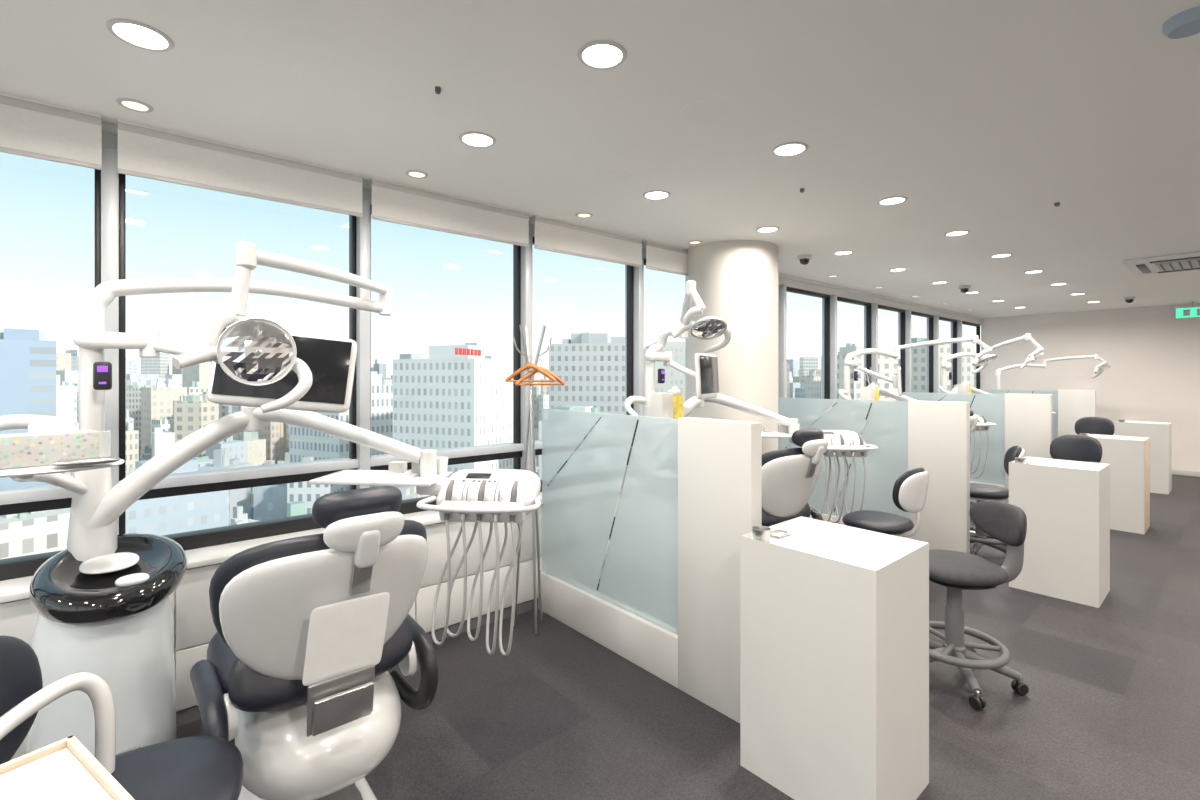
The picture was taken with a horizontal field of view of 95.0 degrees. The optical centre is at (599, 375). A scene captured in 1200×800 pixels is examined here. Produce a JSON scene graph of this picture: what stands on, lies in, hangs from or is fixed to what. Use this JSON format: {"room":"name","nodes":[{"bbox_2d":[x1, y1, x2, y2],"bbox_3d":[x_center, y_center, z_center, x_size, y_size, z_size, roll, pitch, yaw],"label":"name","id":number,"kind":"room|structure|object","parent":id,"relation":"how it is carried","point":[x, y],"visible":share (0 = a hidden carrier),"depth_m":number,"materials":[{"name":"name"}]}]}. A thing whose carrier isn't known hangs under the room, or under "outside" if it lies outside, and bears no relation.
{"room":"dental clinic","nodes":[
{"label":"dental clinic","id":0,"kind":"room"},
{"bbox_2d":[0,498,71,515],"bbox_3d":[-2.520,0.522,2.048,0.984,0.045,0.090,0,0,-41],"label":"transom","id":1,"kind":"object","parent":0,"point":[17,508],"depth_m":2.21,"materials":[{"name":"metal"}]},
{"bbox_2d":[102,131,980,325],"bbox_3d":[1.327,-1.020,5.444,15.500,0.120,0.200,0,0,-41],"label":"wall window header","id":2,"kind":"structure","parent":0,"point":[109,140],"depth_m":6.52,"materials":[{"name":"paint"}]},
{"bbox_2d":[102,121,982,319],"bbox_3d":[1.401,-1.062,5.356,15.100,0.035,0.030,0,0,-41],"label":"trim","id":3,"kind":"structure","parent":2,"relation":"attached to","point":[107,127],"depth_m":6.42,"materials":[{"name":"metal"}]},
{"bbox_2d":[0,0,1199,317],"bbox_3d":[3.871,-1.180,2.475,15.500,0.200,8.120,0,0,-41],"label":"ceiling","id":4,"kind":"structure","parent":0,"point":[987,116],"depth_m":2.22,"materials":[{"name":"paint"}]},
{"bbox_2d":[0,93,101,169],"bbox_3d":[-2.453,-0.968,1.970,0.990,0.225,0.044,0,0,-41],"label":"roller blind","id":5,"kind":"object","parent":4,"relation":"attached to","point":[28,127],"visible":1,"depth_m":2.18,"materials":[{"name":"fabric"}]},
{"bbox_2d":[116,98,153,112],"bbox_3d":[-1.853,-1.077,2.192,0.116,0.006,0.116,0,0,-41],"label":"recessed light","id":6,"kind":"object","parent":4,"relation":"in","point":[131,104],"visible":1,"depth_m":2.19,"materials":[{"name":"white paint"}]},
{"bbox_2d":[105,18,173,51],"bbox_3d":[-1.454,-1.077,1.743,0.168,0.006,0.168,0,0,-41],"label":"recessed light","id":7,"kind":"object","parent":4,"relation":"in","point":[132,32],"visible":1,"depth_m":1.74,"materials":[{"name":"white paint"}]},
{"bbox_2d":[405,170,427,178],"bbox_3d":[-0.979,-1.077,2.941,0.116,0.006,0.116,0,0,-41],"label":"recessed light","id":8,"kind":"object","parent":4,"relation":"in","point":[418,174],"visible":1,"depth_m":2.93,"materials":[{"name":"white paint"}]},
{"bbox_2d":[459,131,495,147],"bbox_3d":[-0.558,-1.077,2.511,0.168,0.006,0.168,0,0,-41],"label":"recessed light","id":9,"kind":"object","parent":4,"relation":"in","point":[476,139],"visible":1,"depth_m":2.50,"materials":[{"name":"white paint"}]},
{"bbox_2d":[576,212,592,217],"bbox_3d":[-0.106,-1.077,3.689,0.116,0.006,0.116,0,0,-41],"label":"recessed light","id":10,"kind":"object","parent":4,"relation":"in","point":[580,215],"visible":1,"depth_m":3.69,"materials":[{"name":"white paint"}]},
{"bbox_2d":[577,40,626,69],"bbox_3d":[0.008,-1.077,1.850,0.168,0.006,0.168,0,0,-41],"label":"recessed light","id":11,"kind":"object","parent":4,"relation":"in","point":[597,54],"visible":1,"depth_m":1.84,"materials":[{"name":"white paint"}]},
{"bbox_2d":[601,171,630,181],"bbox_3d":[0.087,-1.078,2.972,0.160,0.004,0.160,0,0,-41],"label":"ceiling speaker","id":12,"kind":"object","parent":4,"relation":"in","point":[613,176],"depth_m":2.97},
{"bbox_2d":[643,190,670,199],"bbox_3d":[0.337,-1.077,3.279,0.168,0.006,0.168,0,0,-41],"label":"recessed light","id":13,"kind":"object","parent":4,"relation":"in","point":[655,194],"visible":1,"depth_m":3.27,"materials":[{"name":"white paint"}]},
{"bbox_2d":[644,240,687,275],"bbox_3d":[0.740,-0.968,4.707,1.000,0.225,0.044,0,0,-41],"label":"roller blind","id":14,"kind":"object","parent":4,"relation":"attached to","point":[659,257],"visible":0.56,"depth_m":4.51,"materials":[{"name":"fabric"}]},
{"bbox_2d":[756,226,779,232],"bbox_3d":[1.233,-1.077,4.047,0.168,0.006,0.168,0,0,-41],"label":"recessed light","id":15,"kind":"object","parent":4,"relation":"in","point":[767,229],"visible":1,"depth_m":4.04,"materials":[{"name":"white paint"}]},
{"bbox_2d":[771,142,808,156],"bbox_3d":[0.904,-1.077,2.618,0.168,0.006,0.168,0,0,-41],"label":"recessed light","id":16,"kind":"object","parent":4,"relation":"in","point":[788,149],"visible":1,"depth_m":2.61,"materials":[{"name":"white paint"}]},
{"bbox_2d":[797,254,811,264],"bbox_3d":[1.833,-1.038,4.930,0.120,0.085,0.120,0,0,-41],"label":"dome camera","id":17,"kind":"object","parent":4,"relation":"attached to","point":[804,259],"visible":1,"depth_m":4.89,"materials":[{"name":"white paint"}]},
{"bbox_2d":[833,251,853,254],"bbox_3d":[2.129,-1.077,4.815,0.168,0.006,0.168,0,0,-41],"label":"recessed light","id":18,"kind":"object","parent":4,"relation":"in","point":[838,252],"visible":1,"depth_m":4.80,"materials":[{"name":"white paint"}]},
{"bbox_2d":[877,196,907,204],"bbox_3d":[1.800,-1.077,3.386,0.168,0.006,0.168,0,0,-41],"label":"recessed light","id":19,"kind":"object","parent":4,"relation":"in","point":[894,200],"visible":1,"depth_m":3.38,"materials":[{"name":"white paint"}]},
{"bbox_2d":[889,268,906,271],"bbox_3d":[3.025,-1.077,5.583,0.168,0.006,0.168,0,0,-41],"label":"recessed light","id":20,"kind":"object","parent":4,"relation":"in","point":[895,269],"visible":1,"depth_m":5.56,"materials":[{"name":"white paint"}]},
{"bbox_2d":[944,230,969,235],"bbox_3d":[2.696,-1.077,4.154,0.168,0.006,0.168,0,0,-41],"label":"recessed light","id":21,"kind":"object","parent":4,"relation":"in","point":[959,232],"visible":1,"depth_m":4.15,"materials":[{"name":"white paint"}]},
{"bbox_2d":[959,285,970,292],"bbox_3d":[4.365,-1.038,6.586,0.120,0.085,0.120,0,0,-41],"label":"dome camera","id":22,"kind":"object","parent":4,"relation":"attached to","point":[963,288],"visible":1,"depth_m":6.55,"materials":[{"name":"white paint"}]},
{"bbox_2d":[990,253,1012,257],"bbox_3d":[3.591,-1.077,4.922,0.168,0.006,0.168,0,0,-41],"label":"recessed light","id":23,"kind":"object","parent":4,"relation":"in","point":[1003,254],"visible":1,"depth_m":4.91,"materials":[{"name":"white paint"}]},
{"bbox_2d":[1123,296,1135,302],"bbox_3d":[7.246,-1.038,7.527,0.120,0.085,0.120,0,0,-41],"label":"dome camera","id":24,"kind":"object","parent":4,"relation":"attached to","point":[1127,299],"visible":1,"depth_m":7.50,"materials":[{"name":"white paint"}]},
{"bbox_2d":[1122,251,1199,275],"bbox_3d":[5.532,-1.053,5.071,0.950,0.054,0.950,0,0,-41],"label":"air conditioner","id":25,"kind":"object","parent":4,"relation":"in","point":[1191,260],"depth_m":5.10,"materials":[{"name":"plastic"}]},
{"bbox_2d":[1162,6,1199,38],"bbox_3d":[1.780,-1.062,1.657,0.120,0.035,0.120,0,0,-41],"label":"smoke detector","id":26,"kind":"object","parent":4,"relation":"attached to","point":[1186,23],"visible":1,"depth_m":1.65,"materials":[{"name":"plastic"}]},
{"bbox_2d":[1175,301,1199,318],"bbox_3d":[8.581,-0.960,7.961,0.048,0.240,0.360,0,0,-41],"label":"exit sign","id":27,"kind":"object","parent":4,"relation":"hanging from","point":[1185,312],"visible":1,"depth_m":7.98,"materials":[{"name":"green plastic"}]},
{"bbox_2d":[177,474,1199,799],"bbox_3d":[3.871,1.560,2.475,15.500,0.120,8.120,0,0,-41],"label":"floor","id":28,"kind":"structure","parent":0,"point":[1110,710],"depth_m":2.44,"materials":[{"name":"carpet"}]},
{"bbox_2d":[0,735,134,799],"bbox_3d":[-0.817,1.052,0.705,0.360,0.895,0.333,0,0,32],"label":"table","id":29,"kind":"object","parent":28,"relation":"on","point":[64,769],"visible":1,"depth_m":0.84,"materials":[{"name":"white paint"}]},
{"bbox_2d":[0,747,113,799],"bbox_3d":[-0.817,0.625,0.705,0.360,0.020,0.300,0,0,32],"label":"tray","id":30,"kind":"object","parent":29,"relation":"on","point":[44,773],"depth_m":0.84,"materials":[{"name":"white paint"}]},
{"bbox_2d":[0,635,243,799],"bbox_3d":[-1.003,1.006,1.141,0.533,0.988,0.560,0,0,4],"label":"armchair","id":31,"kind":"object","parent":28,"relation":"on","point":[195,767],"visible":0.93,"depth_m":1.18,"materials":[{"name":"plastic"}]},
{"bbox_2d":[0,331,540,756],"bbox_3d":[-1.182,0.667,2.145,1.890,1.666,0.739,0,0,-20],"label":"dental unit","id":32,"kind":"object","parent":28,"relation":"on","point":[102,604],"visible":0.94,"depth_m":1.96,"materials":[{"name":"plastic"}]},
{"bbox_2d":[0,419,98,468],"bbox_3d":[-1.740,0.204,1.722,0.120,0.140,0.240,0,0,41],"label":"tissue box","id":33,"kind":"object","parent":32,"relation":"on","point":[44,444],"visible":0.99,"depth_m":1.69,"materials":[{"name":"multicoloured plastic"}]},
{"bbox_2d":[0,459,124,477],"bbox_3d":[-1.741,0.285,1.708,0.400,0.020,0.260,0,0,-41],"label":"round tray","id":34,"kind":"object","parent":32,"relation":"on","point":[24,472],"depth_m":1.65,"materials":[{"name":"white plastic"}]},
{"bbox_2d":[49,457,119,466],"bbox_3d":[-1.586,0.264,1.696,0.160,0.020,0.060,0,0,-41],"label":"dish","id":35,"kind":"object","parent":32,"relation":"on","point":[93,460],"visible":1,"depth_m":1.68,"materials":[{"name":"metal"}]},
{"bbox_2d":[28,533,187,625],"bbox_3d":[-1.723,0.719,1.949,0.418,0.132,0.476,0,15,-41],"label":"bowl","id":36,"kind":"object","parent":32,"relation":"on","point":[75,586],"depth_m":1.87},
{"bbox_2d":[115,573,149,586],"bbox_3d":[-1.579,0.688,1.857,0.090,0.025,0.050,0,15,-41],"label":"dish","id":37,"kind":"object","parent":32,"relation":"on","point":[138,579],"depth_m":1.85,"materials":[{"name":"white plastic"}]},
{"bbox_2d":[79,241,391,430],"bbox_3d":[-1.213,-0.080,2.060,1.112,0.720,0.804,0,0,-41],"label":"light","id":38,"kind":"object","parent":32,"relation":"attached to","point":[251,351],"depth_m":1.83,"materials":[{"name":"plastic"}]},
{"bbox_2d":[153,326,356,412],"bbox_3d":[-1.334,-0.024,2.080,0.756,0.335,0.170,0,0,-7],"label":"monitor","id":39,"kind":"object","parent":32,"relation":"attached to","point":[331,360],"visible":0.43,"depth_m":2.10,"materials":[{"name":"white plastic"}]},
{"bbox_2d":[309,470,452,494],"bbox_3d":[-0.937,0.464,2.384,0.549,0.072,0.555,0,0,-41],"label":"tray","id":40,"kind":"object","parent":32,"relation":"on","point":[426,483],"depth_m":2.30,"materials":[{"name":"white plastic"}]},
{"bbox_2d":[0,492,542,760],"bbox_3d":[1.470,1.150,5.277,15.100,0.700,0.240,0,0,-41],"label":"wall","id":41,"kind":"structure","parent":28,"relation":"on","point":[194,628],"depth_m":3.05,"materials":[{"name":"grey plastic"}]},
{"bbox_2d":[0,492,542,602],"bbox_3d":[1.470,0.812,5.277,15.100,0.025,0.240,0,0,-41],"label":"countertop","id":42,"kind":"structure","parent":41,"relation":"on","point":[17,588],"depth_m":2.51,"materials":[{"name":"white"}]},
{"bbox_2d":[190,486,437,799],"bbox_3d":[-1.066,0.904,1.890,1.296,1.191,0.667,0,0,42],"label":"dental chair","id":43,"kind":"object","parent":28,"relation":"on","point":[311,629],"visible":0.97,"depth_m":1.48,"materials":[{"name":"white plastic"}]},
{"bbox_2d":[207,632,237,693],"bbox_3d":[-0.973,0.885,1.827,0.530,0.130,0.620,0,0,-41],"label":"seat cushion","id":44,"kind":"object","parent":43,"relation":"on","point":[220,658],"depth_m":1.60,"materials":[{"name":"leather"}]},
{"bbox_2d":[209,520,426,650],"bbox_3d":[-0.771,0.626,1.591,0.583,0.464,0.146,0,21,-41],"label":"backrest cushion","id":45,"kind":"object","parent":43,"relation":"on","point":[249,592],"depth_m":1.42,"materials":[{"name":"leather"}]},
{"bbox_2d":[227,617,412,711],"bbox_3d":[-0.804,0.830,1.629,0.500,0.200,0.100,0,-30,-41],"label":"lumbar cushion","id":46,"kind":"object","parent":43,"relation":"on","point":[250,689],"depth_m":1.49,"materials":[{"name":"leather"}]},
{"bbox_2d":[312,486,401,528],"bbox_3d":[-0.654,0.364,1.508,0.236,0.112,0.093,0,18,-41],"label":"cushion","id":47,"kind":"object","parent":43,"relation":"on","point":[330,509],"depth_m":1.46,"materials":[{"name":"leather"}]},
{"bbox_2d":[505,324,564,633],"bbox_3d":[-0.386,0.597,3.284,0.360,1.798,0.208,0,0,-6],"label":"coat rack","id":48,"kind":"object","parent":28,"relation":"on","point":[530,374],"visible":0.98,"depth_m":3.27,"materials":[{"name":"metal"}]},
{"bbox_2d":[538,571,677,687],"bbox_3d":[0.018,1.380,3.114,0.080,0.240,1.185,0,0,-41],"label":"plinth","id":49,"kind":"object","parent":28,"relation":"on","point":[652,647],"visible":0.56,"depth_m":2.99,"materials":[{"name":"white paint"}]},
{"bbox_2d":[542,408,677,634],"bbox_3d":[0.014,0.735,3.112,0.012,1.050,1.183,0,0,-41],"label":"pane","id":50,"kind":"object","parent":28,"relation":"on","point":[639,576],"visible":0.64,"depth_m":3.03,"materials":[{"name":"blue glass"}]},
{"bbox_2d":[614,491,621,516],"bbox_3d":[0.098,0.698,3.003,0.002,0.148,0.060,0,0,-41],"label":"clear streak","id":51,"kind":"object","parent":50,"relation":"attached to","point":[619,497],"visible":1,"depth_m":3.00,"materials":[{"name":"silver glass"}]},
{"bbox_2d":[678,417,761,722],"bbox_3d":[0.536,0.850,2.509,0.080,1.300,0.412,0,0,-41],"label":"partition panel","id":52,"kind":"object","parent":28,"relation":"on","point":[720,460],"depth_m":2.47,"materials":[{"name":"white paint"}]},
{"bbox_2d":[685,240,777,453],"bbox_3d":[1.131,0.210,4.750,0.780,2.580,0.780,0,0,-41],"label":"round column","id":53,"kind":"structure","parent":28,"relation":"on","point":[736,281],"depth_m":4.39,"materials":[{"name":"paint"}]},
{"bbox_2d":[624,351,877,525],"bbox_3d":[1.002,0.667,3.885,1.890,1.666,0.739,0,0,-20],"label":"dental unit","id":54,"kind":"object","parent":28,"relation":"on","point":[841,443],"visible":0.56,"depth_m":3.88,"materials":[{"name":"plastic"}]},
{"bbox_2d":[644,280,730,405],"bbox_3d":[0.526,-0.069,3.432,0.594,0.938,0.785,0,0,-41],"label":"light","id":55,"kind":"object","parent":54,"relation":"attached to","point":[708,327],"depth_m":3.16,"materials":[{"name":"plastic"}]},
{"bbox_2d":[669,353,718,398],"bbox_3d":[0.683,0.001,3.713,0.335,0.300,0.404,0,0,-24],"label":"monitor","id":56,"kind":"object","parent":54,"relation":"attached to","point":[705,374],"visible":1,"depth_m":3.61,"materials":[{"name":"white plastic"}]},
{"bbox_2d":[762,432,793,443],"bbox_3d":[1.247,0.464,4.123,0.549,0.072,0.555,0,0,-41],"label":"tray","id":57,"kind":"object","parent":54,"relation":"on","point":[788,435],"depth_m":4.02,"materials":[{"name":"white plastic"}]},
{"bbox_2d":[762,428,827,526],"bbox_3d":[0.946,0.905,3.720,0.685,1.191,1.292,0,0,-31],"label":"dental chair","id":58,"kind":"object","parent":28,"relation":"on","point":[790,476],"depth_m":3.21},
{"bbox_2d":[740,516,928,799],"bbox_3d":[0.883,1.042,2.078,0.466,0.917,0.507,0,0,-41],"label":"cabinet","id":59,"kind":"object","parent":28,"relation":"on","point":[834,618],"depth_m":1.92,"materials":[{"name":"white paint"}]},
{"bbox_2d":[752,526,770,542],"bbox_3d":[0.618,0.608,2.106,0.072,0.050,0.072,0,0,-41],"label":"cup","id":60,"kind":"object","parent":59,"relation":"on","point":[760,534],"depth_m":2.08,"materials":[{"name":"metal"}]},
{"bbox_2d":[779,397,907,517],"bbox_3d":[2.140,0.735,4.934,0.012,1.050,1.183,0,0,-41],"label":"pane","id":61,"kind":"object","parent":28,"relation":"on","point":[886,425],"visible":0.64,"depth_m":4.76,"materials":[{"name":"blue glass"}]},
{"bbox_2d":[819,513,907,537],"bbox_3d":[2.144,1.380,4.936,0.080,0.240,1.185,0,0,-41],"label":"plinth","id":62,"kind":"object","parent":28,"relation":"on","point":[825,517],"visible":0.08,"depth_m":4.94,"materials":[{"name":"white paint"}]},
{"bbox_2d":[864,367,883,395],"bbox_3d":[3.136,0.697,6.290,0.271,1.598,0.208,0,0,-6],"label":"coat rack","id":63,"kind":"object","parent":28,"relation":"on","point":[870,376],"visible":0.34,"depth_m":6.28,"materials":[{"name":"metal"}]},
{"bbox_2d":[842,467,928,536],"bbox_3d":[1.826,1.036,3.591,0.560,0.928,0.533,0,0,-3],"label":"stool","id":64,"kind":"object","parent":28,"relation":"on","point":[910,490],"visible":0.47,"depth_m":3.41,"materials":[{"name":"leather"}]},
{"bbox_2d":[838,360,996,478],"bbox_3d":[3.181,0.667,5.752,1.890,1.666,0.739,0,0,-20],"label":"dental unit","id":65,"kind":"object","parent":28,"relation":"on","point":[871,392],"visible":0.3,"depth_m":5.71,"materials":[{"name":"plastic"}]},
{"bbox_2d":[858,366,902,395],"bbox_3d":[2.934,0.041,5.568,0.537,0.318,0.387,0,0,-9],"label":"monitor","id":66,"kind":"object","parent":65,"relation":"attached to","point":[896,380],"visible":0.99,"depth_m":5.56,"materials":[{"name":"white plastic"}]},
{"bbox_2d":[843,335,996,395],"bbox_3d":[3.316,-0.009,5.664,1.361,0.818,1.033,0,0,-41],"label":"light","id":67,"kind":"object","parent":65,"relation":"attached to","point":[983,358],"depth_m":5.67,"materials":[{"name":"plastic"}]},
{"bbox_2d":[908,400,969,553],"bbox_3d":[2.662,0.850,4.331,0.080,1.300,0.412,0,0,-41],"label":"partition panel","id":68,"kind":"object","parent":28,"relation":"on","point":[938,431],"depth_m":4.27,"materials":[{"name":"white paint"}]},
{"bbox_2d":[896,392,1004,485],"bbox_3d":[4.266,0.735,6.756,0.012,1.050,1.183,0,0,-41],"label":"pane","id":69,"kind":"object","parent":28,"relation":"on","point":[991,406],"visible":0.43,"depth_m":6.44,"materials":[{"name":"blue glass"}]},
{"bbox_2d":[929,501,1028,709],"bbox_3d":[1.784,1.070,2.754,0.533,0.859,0.560,0,0,-40],"label":"stool","id":70,"kind":"object","parent":28,"relation":"on","point":[1006,523],"visible":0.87,"depth_m":2.69,"materials":[{"name":"leather"}]},
{"bbox_2d":[970,482,1004,502],"bbox_3d":[4.270,1.380,6.758,0.080,0.240,1.185,0,0,-41],"label":"plinth","id":71,"kind":"object","parent":28,"relation":"on","point":[971,500],"visible":0.14,"depth_m":6.50,"materials":[{"name":"white paint"}]},
{"bbox_2d":[938,364,1055,413],"bbox_3d":[5.292,0.667,7.562,1.890,1.666,0.739,0,0,-20],"label":"dental unit","id":72,"kind":"object","parent":28,"relation":"on","point":[965,387],"visible":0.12,"depth_m":7.36,"materials":[{"name":"plastic"}]},
{"bbox_2d":[940,334,1043,390],"bbox_3d":[5.167,-0.069,7.202,0.841,0.898,1.114,0,0,-41],"label":"light","id":73,"kind":"object","parent":72,"relation":"attached to","point":[1036,354],"depth_m":7.14,"materials":[{"name":"plastic"}]},
{"bbox_2d":[970,446,1025,554],"bbox_3d":[3.203,1.036,4.581,0.560,0.928,0.533,0,0,-26],"label":"stool","id":74,"kind":"object","parent":28,"relation":"on","point":[979,492],"visible":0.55,"depth_m":4.47,"materials":[{"name":"leather"}]},
{"bbox_2d":[971,389,1057,458],"bbox_3d":[6.392,0.735,8.578,0.012,1.050,1.183,0,0,-41],"label":"pane","id":75,"kind":"object","parent":28,"relation":"on","point":[1054,393],"visible":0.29,"depth_m":8.19,"materials":[{"name":"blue glass"}]},
{"bbox_2d":[1005,393,1051,503],"bbox_3d":[4.788,0.850,6.153,0.080,1.300,0.412,0,0,-41],"label":"partition panel","id":76,"kind":"object","parent":28,"relation":"on","point":[1028,417],"depth_m":6.11,"materials":[{"name":"white paint"}]},
{"bbox_2d":[1009,456,1109,607],"bbox_3d":[3.244,1.042,3.887,0.466,0.917,0.480,0,0,-41],"label":"cabinet","id":77,"kind":"object","parent":28,"relation":"on","point":[1065,504],"depth_m":3.71,"materials":[{"name":"white paint"}]},
{"bbox_2d":[1015,457,1026,463],"bbox_3d":[2.988,0.608,3.905,0.072,0.050,0.072,0,0,-41],"label":"cup","id":78,"kind":"object","parent":77,"relation":"on","point":[1018,460],"depth_m":3.88,"materials":[{"name":"metal"}]},
{"bbox_2d":[1050,434,1101,462],"bbox_3d":[3.777,0.992,4.489,0.556,0.997,0.548,0,0,-26],"label":"stool","id":79,"kind":"object","parent":28,"relation":"on","point":[1073,447],"visible":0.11,"depth_m":4.59,"materials":[{"name":"black leather"}]},
{"bbox_2d":[1058,389,1095,436],"bbox_3d":[6.914,0.850,7.976,0.080,1.300,0.412,0,0,-41],"label":"partition panel","id":80,"kind":"object","parent":28,"relation":"on","point":[1073,405],"depth_m":7.97,"materials":[{"name":"white paint"}]},
{"bbox_2d":[1075,417,1114,434],"bbox_3d":[5.775,0.992,6.462,0.556,0.997,0.548,0,0,-41],"label":"stool","id":81,"kind":"object","parent":28,"relation":"on","point":[1089,425],"visible":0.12,"depth_m":6.61,"materials":[{"name":"grey leather"}]},
{"bbox_2d":[1079,433,1149,533],"bbox_3d":[5.167,1.042,5.546,0.466,0.917,0.503,0,0,-41],"label":"cabinet","id":82,"kind":"object","parent":28,"relation":"on","point":[1128,457],"depth_m":5.32,"materials":[{"name":"white paint"}]},
{"bbox_2d":[1115,420,1171,493],"bbox_3d":[7.216,1.042,7.305,0.466,0.917,0.500,0,0,-41],"label":"cabinet","id":83,"kind":"object","parent":28,"relation":"on","point":[1159,434],"depth_m":7.06,"materials":[{"name":"white paint"}]},
{"bbox_3d":[7.123,0.905,9.096,0.684,1.191,1.292,0,0,-41],"label":"dental chair","id":84,"kind":"object","parent":28,"relation":"on","visible":0},
{"bbox_2d":[995,354,1110,388],"bbox_3d":[7.234,0.091,8.843,1.443,0.858,0.405,0,0,34],"label":"light","id":85,"kind":"object","parent":84,"relation":"attached to","point":[1103,366],"visible":0.96,"depth_m":8.84,"materials":[{"name":"white plastic"}]},
{"bbox_2d":[970,410,977,533],"bbox_3d":[3.059,0.905,5.539,0.684,1.191,1.292,0,0,-35],"label":"dental chair","id":86,"kind":"object","parent":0,"point":[973,419],"depth_m":5.02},
{"bbox_2d":[981,303,1199,470],"bbox_3d":[9.696,0.210,7.434,0.200,2.580,7.670,0,0,-41],"label":"wall","id":87,"kind":"structure","parent":0,"point":[1153,356],"depth_m":8.82,"materials":[{"name":"paint"}]},
{"bbox_2d":[1172,469,1199,476],"bbox_3d":[9.540,1.460,7.453,0.012,0.080,6.900,0,0,-41],"label":"baseboard","id":88,"kind":"structure","parent":87,"relation":"attached to","point":[1174,471],"depth_m":8.28,"materials":[{"name":"white paint"}]},
{"bbox_3d":[1.327,1.150,5.444,15.500,0.700,0.200,0,0,-41],"label":"wall","id":89,"kind":"structure","parent":0,"visible":0},
{"bbox_2d":[0,169,100,580],"bbox_3d":[-2.520,-0.080,2.048,0.984,1.760,0.090,0,0,-41],"label":"window","id":90,"kind":"structure","parent":89,"relation":"in","point":[22,566],"depth_m":2.23,"materials":[{"name":"metal"}]},
{"bbox_2d":[0,485,71,504],"bbox_3d":[-2.515,0.477,2.043,0.984,0.045,0.125,0,0,-41],"label":"transom","id":91,"kind":"object","parent":90,"relation":"attached to","point":[43,492],"depth_m":2.19,"materials":[{"name":"metal"}]},
{"bbox_2d":[101,147,369,550],"bbox_3d":[-1.727,-0.080,2.721,1.096,1.760,0.160,0,0,-41],"label":"window","id":92,"kind":"structure","parent":89,"relation":"in","point":[196,539],"depth_m":2.54,"materials":[{"name":"metal"}]},
{"bbox_2d":[119,457,358,499],"bbox_3d":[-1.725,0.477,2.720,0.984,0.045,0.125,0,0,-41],"label":"transom","id":93,"kind":"object","parent":92,"relation":"attached to","point":[273,470],"visible":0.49,"depth_m":2.69,"materials":[{"name":"metal"}]},
{"bbox_2d":[118,120,362,216],"bbox_3d":[-1.663,-0.968,2.647,0.990,0.225,0.044,0,0,-41],"label":"roller blind","id":94,"kind":"object","parent":92,"relation":"attached to","point":[144,151],"visible":1,"depth_m":2.58,"materials":[{"name":"fabric"}]},
{"bbox_2d":[370,205,532,513],"bbox_3d":[-0.908,-0.080,3.423,1.060,1.760,0.160,0,0,-41],"label":"window","id":95,"kind":"structure","parent":89,"relation":"in","point":[408,506],"depth_m":3.70,"materials":[{"name":"metal"}]},
{"bbox_2d":[370,442,523,469],"bbox_3d":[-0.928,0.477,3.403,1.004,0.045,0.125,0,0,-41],"label":"transom","id":96,"kind":"object","parent":95,"relation":"attached to","point":[383,459],"visible":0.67,"depth_m":3.41,"materials":[{"name":"metal"}]},
{"bbox_2d":[370,178,528,246],"bbox_3d":[-0.866,-0.968,3.330,1.010,0.225,0.044,0,0,-41],"label":"roller blind","id":97,"kind":"object","parent":95,"relation":"attached to","point":[392,202],"visible":1,"depth_m":3.27,"materials":[{"name":"fabric"}]},
{"bbox_2d":[533,237,643,491],"bbox_3d":[-0.103,-0.080,4.113,1.060,1.760,0.160,0,0,-41],"label":"window","id":98,"kind":"structure","parent":89,"relation":"in","point":[533,237],"depth_m":4.39,"materials":[{"name":"metal"}]},
{"bbox_2d":[535,440,541,448],"bbox_3d":[-0.123,0.477,4.093,1.004,0.045,0.125,0,0,-41],"label":"transom","id":99,"kind":"object","parent":98,"relation":"attached to","point":[538,443],"depth_m":3.76,"materials":[{"name":"metal"}]},
{"bbox_2d":[532,215,641,267],"bbox_3d":[-0.061,-0.968,4.020,1.010,0.225,0.044,0,0,-41],"label":"roller blind","id":100,"kind":"object","parent":98,"relation":"attached to","point":[553,235],"visible":1,"depth_m":3.96,"materials":[{"name":"fabric"}]},
{"bbox_2d":[778,284,836,445],"bbox_3d":[2.300,-0.080,6.173,1.188,1.760,0.160,0,0,-41],"label":"window","id":101,"kind":"structure","parent":89,"relation":"in","point":[789,289],"depth_m":6.47,"materials":[{"name":"metal"}]},
{"bbox_2d":[837,296,877,386],"bbox_3d":[3.177,-0.080,6.924,1.120,1.760,0.160,0,0,-41],"label":"window","id":102,"kind":"structure","parent":89,"relation":"in","point":[841,299],"depth_m":7.22,"materials":[{"name":"metal"}]},
{"bbox_2d":[878,304,904,391],"bbox_3d":[4.003,-0.080,7.639,1.064,1.760,0.090,0,0,-41],"label":"window","id":103,"kind":"structure","parent":89,"relation":"in","point":[883,307],"depth_m":7.96,"materials":[{"name":"metal"}]},
{"bbox_2d":[898,309,932,392],"bbox_3d":[4.835,-0.080,8.345,1.120,1.760,0.160,0,0,-41],"label":"window","id":104,"kind":"structure","parent":89,"relation":"in","point":[912,312],"depth_m":7.96,"materials":[{"name":"metal"}]},
{"bbox_2d":[927,315,961,392],"bbox_3d":[5.703,-0.080,9.089,1.166,1.760,0.160,0,0,-41],"label":"window","id":105,"kind":"structure","parent":89,"relation":"in","point":[940,318],"depth_m":9.20,"materials":[{"name":"metal"}]},
{"bbox_2d":[962,321,979,388],"bbox_3d":[6.607,-0.080,9.871,1.224,1.760,0.090,0,0,-41],"label":"window","id":106,"kind":"structure","parent":89,"relation":"in","point":[963,322],"depth_m":10.25,"materials":[{"name":"metal"}]},
{"label":"outside","id":107,"kind":"structure","parent":0,"visible":0},
{"bbox_3d":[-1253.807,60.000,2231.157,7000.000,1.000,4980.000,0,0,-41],"label":"ground","id":108,"kind":"structure","parent":107,"visible":0},
{"bbox_2d":[0,328,980,558],"bbox_3d":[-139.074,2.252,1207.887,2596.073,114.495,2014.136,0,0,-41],"label":"city buildings","id":109,"kind":"structure","parent":108,"relation":"on","point":[456,396],"depth_m":142.62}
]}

